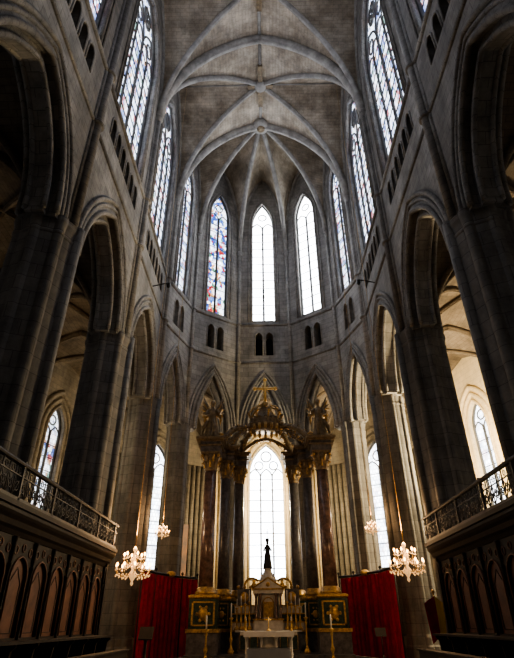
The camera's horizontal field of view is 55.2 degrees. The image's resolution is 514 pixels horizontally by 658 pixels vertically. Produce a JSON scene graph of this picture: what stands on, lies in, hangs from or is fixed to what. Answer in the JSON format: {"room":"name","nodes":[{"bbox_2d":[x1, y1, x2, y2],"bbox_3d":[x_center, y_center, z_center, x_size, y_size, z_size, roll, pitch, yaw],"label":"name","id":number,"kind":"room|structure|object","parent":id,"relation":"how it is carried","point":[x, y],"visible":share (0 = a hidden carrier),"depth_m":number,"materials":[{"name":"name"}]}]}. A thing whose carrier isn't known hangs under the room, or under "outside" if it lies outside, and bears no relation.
{"room":"church","nodes":[
{"label":"church","id":0,"kind":"room"},
{"bbox_2d":[0,0,132,498],"bbox_3d":[-7.826,-5.319,19.598,2.513,32.600,2.513,-13,-33,20],"label":"stone pier","id":1,"kind":"object","parent":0,"point":[38,270],"visible":0.97,"depth_m":16.08,"materials":[{"name":"grey stone"}]},
{"bbox_2d":[0,0,180,399],"bbox_3d":[-7.881,-15.931,25.916,1.700,29.100,32.874,-1,-31,1],"label":"wall","id":2,"kind":"structure","parent":0,"point":[59,54],"depth_m":22.78,"materials":[{"name":"stone"}]},
{"bbox_2d":[89,0,105,28],"bbox_3d":[-7.723,-20.978,24.218,0.320,14.879,5.580,-1,-31,1],"label":"window","id":3,"kind":"structure","parent":2,"relation":"in","point":[97,6],"depth_m":23.58,"materials":[{"name":"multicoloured glass"}]},
{"bbox_2d":[118,0,153,166],"bbox_3d":[-7.558,-16.756,31.246,0.320,14.879,5.580,-1,-31,1],"label":"window","id":4,"kind":"structure","parent":2,"relation":"in","point":[134,96],"depth_m":31.43,"materials":[{"name":"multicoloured glass"}]},
{"bbox_2d":[153,282,170,287],"bbox_3d":[-6.277,-2.856,32.200,1.237,0.340,0.260,-1,-31,1],"label":"bracket","id":5,"kind":"object","parent":2,"relation":"attached to","point":[168,283],"visible":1,"depth_m":32.17,"materials":[{"name":"metal"}]},
{"bbox_2d":[151,104,172,251],"bbox_3d":[-7.393,-12.560,38.231,0.320,14.879,5.580,-1,-31,1],"label":"window","id":6,"kind":"structure","parent":2,"relation":"in","point":[164,171],"depth_m":38.88,"materials":[{"name":"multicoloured glass"}]},
{"bbox_2d":[53,113,163,541],"bbox_3d":[-7.660,-1.098,26.626,2.513,32.600,2.513,-13,-33,20],"label":"stone pier","id":7,"kind":"object","parent":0,"point":[90,462],"visible":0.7,"depth_m":22.80,"materials":[{"name":"grey stone"}]},
{"bbox_2d":[99,198,180,657],"bbox_3d":[-7.497,3.072,33.568,2.130,32.600,2.130,-13,-33,20],"label":"stone pier","id":8,"kind":"object","parent":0,"point":[119,612],"visible":0.78,"depth_m":28.62,"materials":[{"name":"grey stone"}]},
{"bbox_2d":[154,233,201,577],"bbox_3d":[-5.806,5.452,37.548,1.808,32.600,1.791,-8,-32,12],"label":"stone pier","id":9,"kind":"object","parent":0,"point":[168,555],"visible":0.56,"depth_m":33.73,"materials":[{"name":"grey stone"}]},
{"bbox_2d":[229,251,244,592],"bbox_3d":[-1.782,6.875,39.963,1.834,32.600,1.847,-1,-31,1],"label":"stone pier","id":10,"kind":"object","parent":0,"point":[239,253],"visible":0.24,"depth_m":40.40,"materials":[{"name":"grey stone"}]},
{"bbox_2d":[0,42,513,435],"bbox_3d":[0.355,-1.731,26.857,35.306,5.993,49.708,-1,-31,1],"label":"vault","id":11,"kind":"object","parent":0,"point":[459,344],"visible":0.09,"depth_m":26.15,"materials":[{"name":"stone"}]},
{"bbox_2d":[157,0,364,251],"bbox_3d":[0.133,-21.843,33.207,15.199,10.539,40.154,-1,-31,1],"label":"vault","id":12,"kind":"object","parent":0,"point":[260,78],"visible":1,"depth_m":43.25,"materials":[{"name":"stone"}]},
{"bbox_2d":[115,90,186,585],"bbox_3d":[-5.397,-4.647,29.988,1.522,36.080,1.592,9,-32,-15],"label":"crystal chandelier","id":13,"kind":"object","parent":12,"relation":"hanging from","point":[133,564],"visible":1,"depth_m":21.10,"materials":[{"name":"beige"}]},
{"bbox_2d":[155,172,193,538],"bbox_3d":[-5.515,-1.897,36.273,0.837,32.319,0.876,9,-32,-15],"label":"crystal chandelier","id":14,"kind":"object","parent":12,"relation":"hanging from","point":[162,529],"visible":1,"depth_m":29.90,"materials":[{"name":"beige"}]},
{"bbox_2d":[329,166,379,534],"bbox_3d":[6.482,-2.126,36.128,0.837,32.219,0.876,-10,-32,16],"label":"crystal chandelier","id":15,"kind":"object","parent":12,"relation":"hanging from","point":[371,522],"visible":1,"depth_m":29.22,"materials":[{"name":"beige"}]},
{"bbox_2d":[336,88,425,581],"bbox_3d":[6.196,-4.951,29.665,1.522,36.030,1.592,-10,-32,16],"label":"crystal chandelier","id":16,"kind":"object","parent":12,"relation":"hanging from","point":[407,570],"visible":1,"depth_m":20.80,"materials":[{"name":"beige"}]},
{"bbox_2d":[159,161,371,440],"bbox_3d":[0.530,-5.522,43.337,17.163,29.100,8.485,-1,-31,1],"label":"wall","id":17,"kind":"structure","parent":0,"point":[264,344],"depth_m":41.18,"materials":[{"name":"stone"}]},
{"bbox_2d":[176,175,192,293],"bbox_3d":[-6.544,-9.219,43.591,0.320,14.661,2.468,-10,-32,16],"label":"window","id":18,"kind":"structure","parent":17,"relation":"in","point":[182,260],"depth_m":43.51,"materials":[{"name":"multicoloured glass"}]},
{"bbox_2d":[206,197,228,316],"bbox_3d":[-3.791,-7.369,46.718,2.474,14.678,0.320,19,-36,-29],"label":"window","id":19,"kind":"structure","parent":17,"relation":"in","point":[217,275],"depth_m":46.34,"materials":[{"name":"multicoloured glass"}]},
{"bbox_2d":[252,206,274,320],"bbox_3d":[0.576,-6.702,47.861,2.442,14.660,0.320,-1,-31,1],"label":"window","id":20,"kind":"structure","parent":17,"relation":"in","point":[263,298],"depth_m":47.39,"materials":[{"name":"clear glass"}]},
{"bbox_2d":[296,195,320,314],"bbox_3d":[4.883,-7.502,46.597,2.474,14.678,0.320,-22,-37,31],"label":"window","id":21,"kind":"structure","parent":17,"relation":"in","point":[308,270],"depth_m":46.22,"materials":[{"name":"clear glass"}]},
{"bbox_2d":[331,172,350,290],"bbox_3d":[7.491,-9.437,43.390,0.320,14.661,2.468,9,-32,-15],"label":"window","id":22,"kind":"structure","parent":17,"relation":"in","point":[345,272],"depth_m":43.30,"materials":[{"name":"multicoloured glass"}]},
{"bbox_2d":[25,356,511,604],"bbox_3d":[0.736,12.836,37.778,36.902,20.100,17.684,-1,-31,1],"label":"wall","id":23,"kind":"structure","parent":0,"point":[467,376],"depth_m":42.12,"materials":[{"name":"stone"}]},
{"bbox_2d":[31,409,60,509],"bbox_3d":[-15.588,10.120,35.678,0.320,9.867,2.255,-10,-32,16],"label":"window","id":24,"kind":"structure","parent":23,"relation":"in","point":[46,466],"depth_m":36.75,"materials":[{"name":"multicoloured glass"}]},
{"bbox_2d":[145,445,164,570],"bbox_3d":[-9.205,15.062,42.532,2.778,10.778,0.320,19,-36,-29],"label":"window","id":25,"kind":"structure","parent":23,"relation":"in","point":[159,457],"depth_m":42.56,"materials":[{"name":"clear glass"}]},
{"bbox_2d":[250,445,285,580],"bbox_3d":[0.899,16.508,45.233,3.542,12.160,0.320,-1,-31,1],"label":"window","id":26,"kind":"structure","parent":23,"relation":"in","point":[266,477],"depth_m":45.07,"materials":[{"name":"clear glass"}]},
{"bbox_2d":[368,442,391,568],"bbox_3d":[10.873,14.750,42.247,2.778,10.778,0.320,-22,-37,31],"label":"window","id":27,"kind":"structure","parent":23,"relation":"in","point":[384,545],"depth_m":42.28,"materials":[{"name":"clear glass"}]},
{"bbox_2d":[472,404,505,505],"bbox_3d":[16.899,9.621,35.226,0.320,9.867,2.255,9,-32,-15],"label":"window","id":28,"kind":"structure","parent":23,"relation":"in","point":[488,461],"depth_m":36.30,"materials":[{"name":"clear glass"}]},
{"bbox_2d":[232,568,305,652],"bbox_3d":[0.636,15.703,27.598,4.180,4.100,1.300,-1,-31,1],"label":"altar","id":29,"kind":"object","parent":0,"point":[269,592],"depth_m":27.47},
{"bbox_2d":[263,533,272,568],"bbox_3d":[0.602,13.046,29.291,0.516,2.200,0.489,18,-36,-28],"label":"statue","id":30,"kind":"object","parent":29,"relation":"on","point":[267,557],"visible":1,"depth_m":28.99,"materials":[{"name":"brown metal"}]},
{"bbox_2d":[183,651,355,657],"bbox_3d":[0.652,17.666,26.593,8.700,0.300,5.800,-1,-31,1],"label":"steps","id":31,"kind":"structure","parent":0,"point":[313,654],"depth_m":24.49,"materials":[{"name":"grey stone"}]},
{"bbox_2d":[174,656,375,657],"bbox_3d":[0.480,13.513,18.999,38.000,0.400,53.500,-1,-31,1],"label":"floor","id":32,"kind":"structure","parent":0,"point":[356,656],"depth_m":27.75,"materials":[{"name":"red carpet"}]},
{"bbox_2d":[0,492,129,657],"bbox_3d":[-5.491,5.552,10.167,1.800,4.220,20.078,-1,-31,1],"label":"stall","id":33,"kind":"object","parent":32,"relation":"on","point":[53,574],"visible":1,"depth_m":14.14,"materials":[{"name":"brown wood"}]},
{"bbox_2d":[0,446,119,548],"bbox_3d":[-5.931,3.327,11.507,0.170,0.980,19.911,-1,-31,1],"label":"gallery balustrade","id":34,"kind":"object","parent":33,"relation":"on","point":[77,518],"visible":0.99,"depth_m":14.11,"materials":[{"name":"wrought iron"},{"name":"stone"}]},
{"bbox_2d":[138,627,154,657],"bbox_3d":[-4.700,13.401,20.647,0.600,1.550,0.585,-1,-31,1],"label":"lectern","id":35,"kind":"object","parent":32,"relation":"on","point":[145,633],"visible":1,"depth_m":20.79,"materials":[{"name":"brown wood"}]},
{"bbox_2d":[132,563,198,657],"bbox_3d":[-5.155,16.003,27.767,0.693,4.430,6.792,-11,-33,17],"label":"velvet curtain","id":36,"kind":"object","parent":32,"relation":"on","point":[163,600],"visible":0.9,"depth_m":27.89,"materials":[{"name":"red fabric"}]},
{"bbox_2d":[203,615,208,657],"bbox_3d":[-2.519,15.278,24.252,0.416,2.020,0.416,-1,-31,1],"label":"candlestick","id":37,"kind":"object","parent":32,"relation":"on","point":[205,649],"visible":1,"depth_m":24.16,"materials":[{"name":"gold metal"}]},
{"bbox_2d":[240,631,296,657],"bbox_3d":[0.568,15.160,23.422,2.740,1.330,1.060,-1,-31,1],"label":"altar table","id":38,"kind":"object","parent":32,"relation":"on","point":[268,639],"visible":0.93,"depth_m":23.27,"materials":[{"name":"white stone"}]},
{"bbox_2d":[185,378,352,654],"bbox_3d":[0.609,10.546,31.349,8.714,16.806,5.032,-1,-31,1],"label":"altar baldachin","id":39,"kind":"object","parent":32,"relation":"on","point":[221,452],"visible":0.95,"depth_m":29.79,"materials":[{"name":"brown stone"}]},
{"bbox_2d":[201,398,224,435],"bbox_3d":[-2.950,5.803,32.346,1.576,3.105,1.058,-1,-31,1],"label":"angel statue","id":40,"kind":"object","parent":39,"relation":"on","point":[211,427],"visible":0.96,"depth_m":32.28,"materials":[{"name":"gold metal"}]},
{"bbox_2d":[227,603,233,653],"bbox_3d":[-1.381,15.904,26.183,0.384,2.323,0.384,-1,-31,1],"label":"candlestick","id":41,"kind":"object","parent":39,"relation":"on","point":[230,650],"visible":1,"depth_m":25.88,"materials":[{"name":"gold metal"}]},
{"bbox_2d":[234,599,238,629],"bbox_3d":[-1.110,15.746,27.158,0.288,1.495,0.288,-1,-31,1],"label":"candlestick","id":42,"kind":"object","parent":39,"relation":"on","point":[236,608],"visible":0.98,"depth_m":26.95,"materials":[{"name":"gold metal"}]},
{"bbox_2d":[239,596,242,629],"bbox_3d":[-0.880,15.682,27.191,0.288,1.636,0.288,-1,-31,1],"label":"candlestick","id":43,"kind":"object","parent":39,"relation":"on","point":[241,606],"visible":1,"depth_m":27.07,"materials":[{"name":"gold metal"}]},
{"bbox_2d":[243,593,246,629],"bbox_3d":[-0.651,15.618,27.224,0.288,1.778,0.288,-1,-31,1],"label":"candlestick","id":44,"kind":"object","parent":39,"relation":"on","point":[245,604],"visible":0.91,"depth_m":27.11,"materials":[{"name":"gold metal"}]},
{"bbox_2d":[247,590,251,629],"bbox_3d":[-0.421,15.553,27.257,0.288,1.919,0.288,-1,-31,1],"label":"candlestick","id":45,"kind":"object","parent":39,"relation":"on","point":[249,627],"visible":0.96,"depth_m":27.01,"materials":[{"name":"gold metal"}]},
{"bbox_2d":[285,590,289,629],"bbox_3d":[1.678,15.521,27.228,0.288,1.919,0.288,-1,-31,1],"label":"candlestick","id":46,"kind":"object","parent":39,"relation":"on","point":[287,617],"visible":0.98,"depth_m":26.98,"materials":[{"name":"gold metal"}]},
{"bbox_2d":[290,593,293,629],"bbox_3d":[1.909,15.578,27.188,0.288,1.778,0.288,-1,-31,1],"label":"candlestick","id":47,"kind":"object","parent":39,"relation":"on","point":[291,603],"visible":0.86,"depth_m":27.03,"materials":[{"name":"gold metal"}]},
{"bbox_2d":[294,596,298,629],"bbox_3d":[2.139,15.635,27.148,0.288,1.636,0.288,-1,-31,1],"label":"candlestick","id":48,"kind":"object","parent":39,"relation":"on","point":[296,627],"visible":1,"depth_m":26.94,"materials":[{"name":"gold metal"}]},
{"bbox_2d":[299,598,302,629],"bbox_3d":[2.369,15.692,27.108,0.288,1.495,0.288,-1,-31,1],"label":"candlestick","id":49,"kind":"object","parent":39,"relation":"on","point":[300,620],"visible":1,"depth_m":26.99,"materials":[{"name":"gold metal"}]},
{"bbox_2d":[303,603,310,653],"bbox_3d":[2.618,15.842,26.126,0.384,2.323,0.384,-1,-31,1],"label":"candlestick","id":50,"kind":"object","parent":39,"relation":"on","point":[307,650],"visible":1,"depth_m":25.80,"materials":[{"name":"gold metal"}]},
{"bbox_2d":[306,396,329,434],"bbox_3d":[4.048,5.695,32.246,1.576,3.105,1.058,-1,-31,1],"label":"angel statue","id":51,"kind":"object","parent":39,"relation":"on","point":[319,412],"visible":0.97,"depth_m":32.21,"materials":[{"name":"gold metal"}]},
{"bbox_2d":[247,648,291,657],"bbox_3d":[0.487,13.282,19.780,1.827,0.760,0.899,-1,-31,1],"label":"draped table","id":52,"kind":"object","parent":32,"relation":"on","point":[251,652],"visible":1,"depth_m":19.53,"materials":[{"name":"white fabric"}]},
{"bbox_2d":[329,614,334,657],"bbox_3d":[3.680,15.182,24.164,0.416,2.020,0.416,-1,-31,1],"label":"candlestick","id":53,"kind":"object","parent":32,"relation":"on","point":[331,629],"visible":1,"depth_m":24.10,"materials":[{"name":"gold metal"}]},
{"bbox_2d":[337,561,406,657],"bbox_3d":[6.437,15.823,27.602,0.687,4.430,6.793,9,-32,-15],"label":"velvet curtain","id":54,"kind":"object","parent":32,"relation":"on","point":[373,600],"visible":0.91,"depth_m":27.63,"materials":[{"name":"red fabric"}]},
{"bbox_2d":[374,628,386,657],"bbox_3d":[5.617,14.302,22.158,0.543,1.460,0.450,15,-34,-24],"label":"music stand","id":55,"kind":"object","parent":32,"relation":"on","point":[379,632],"visible":1,"depth_m":22.39,"materials":[{"name":"brown wood"}]},
{"bbox_2d":[424,590,445,643],"bbox_3d":[6.710,11.205,18.259,0.674,2.720,0.497,17,-35,-26],"label":"flag","id":56,"kind":"object","parent":32,"relation":"on","point":[434,609],"visible":0.91,"depth_m":18.50,"materials":[{"name":"fabric"}]},
{"bbox_2d":[416,498,513,657],"bbox_3d":[5.938,5.143,9.618,1.800,4.220,19.178,-1,-31,1],"label":"stall","id":57,"kind":"object","parent":32,"relation":"on","point":[474,560],"visible":1,"depth_m":14.71,"materials":[{"name":"brown wood"}]},
{"bbox_2d":[422,455,513,541],"bbox_3d":[6.349,2.951,11.024,0.170,0.980,19.191,-1,-31,1],"label":"gallery balustrade","id":58,"kind":"object","parent":57,"relation":"on","point":[458,515],"visible":0.99,"depth_m":14.61,"materials":[{"name":"brown wrought iron"}]},
{"bbox_2d":[283,250,306,590],"bbox_3d":[3.130,6.799,39.893,1.834,32.600,1.847,-1,-31,1],"label":"stone pier","id":59,"kind":"object","parent":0,"point":[285,253],"visible":0.26,"depth_m":40.06,"materials":[{"name":"grey stone"}]},
{"bbox_2d":[323,231,381,576],"bbox_3d":[7.037,5.253,37.366,1.808,32.600,1.791,6,-32,-11],"label":"stone pier","id":60,"kind":"object","parent":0,"point":[366,548],"visible":0.62,"depth_m":33.58,"materials":[{"name":"grey stone"}]},
{"bbox_2d":[344,195,440,657],"bbox_3d":[8.540,2.824,33.340,2.130,32.600,2.130,-13,-33,20],"label":"stone pier","id":61,"kind":"object","parent":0,"point":[412,595],"visible":0.79,"depth_m":28.34,"materials":[{"name":"grey stone"}]},
{"bbox_2d":[358,108,483,632],"bbox_3d":[8.376,-1.347,26.398,2.513,32.600,2.513,-13,-33,20],"label":"stone pier","id":62,"kind":"object","parent":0,"point":[444,463],"visible":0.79,"depth_m":22.57,"materials":[{"name":"grey stone"}]},
{"bbox_2d":[341,0,513,396],"bbox_3d":[8.116,-16.179,25.689,1.700,29.100,32.874,-1,-31,1],"label":"wall","id":63,"kind":"structure","parent":0,"point":[461,49],"depth_m":22.95,"materials":[{"name":"stone"}]},
{"bbox_2d":[349,100,374,248],"bbox_3d":[8.083,-12.801,38.011,0.320,14.879,5.580,-1,-31,1],"label":"window","id":64,"kind":"structure","parent":63,"relation":"in","point":[366,209],"depth_m":38.63,"materials":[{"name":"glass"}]},
{"bbox_2d":[356,279,374,284],"bbox_3d":[7.098,-3.064,32.010,1.237,0.340,0.260,-1,-31,1],"label":"bracket","id":65,"kind":"object","parent":63,"relation":"attached to","point":[357,280],"visible":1,"depth_m":31.97,"materials":[{"name":"metal"}]},
{"bbox_2d":[365,0,403,162],"bbox_3d":[7.919,-16.997,31.026,0.320,14.879,5.580,-1,-31,1],"label":"window","id":66,"kind":"structure","parent":63,"relation":"in","point":[386,88],"depth_m":31.16,"materials":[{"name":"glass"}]},
{"bbox_2d":[415,0,427,21],"bbox_3d":[7.753,-21.218,23.998,0.320,14.879,5.580,-1,-31,1],"label":"window","id":67,"kind":"structure","parent":63,"relation":"in","point":[421,4],"depth_m":23.27,"materials":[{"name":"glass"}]},
{"bbox_2d":[388,0,513,489],"bbox_3d":[8.211,-5.568,19.370,2.513,32.600,2.513,-13,-33,20],"label":"stone pier","id":68,"kind":"object","parent":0,"point":[479,242],"visible":0.98,"depth_m":16.36,"materials":[{"name":"grey stone"}]}
]}

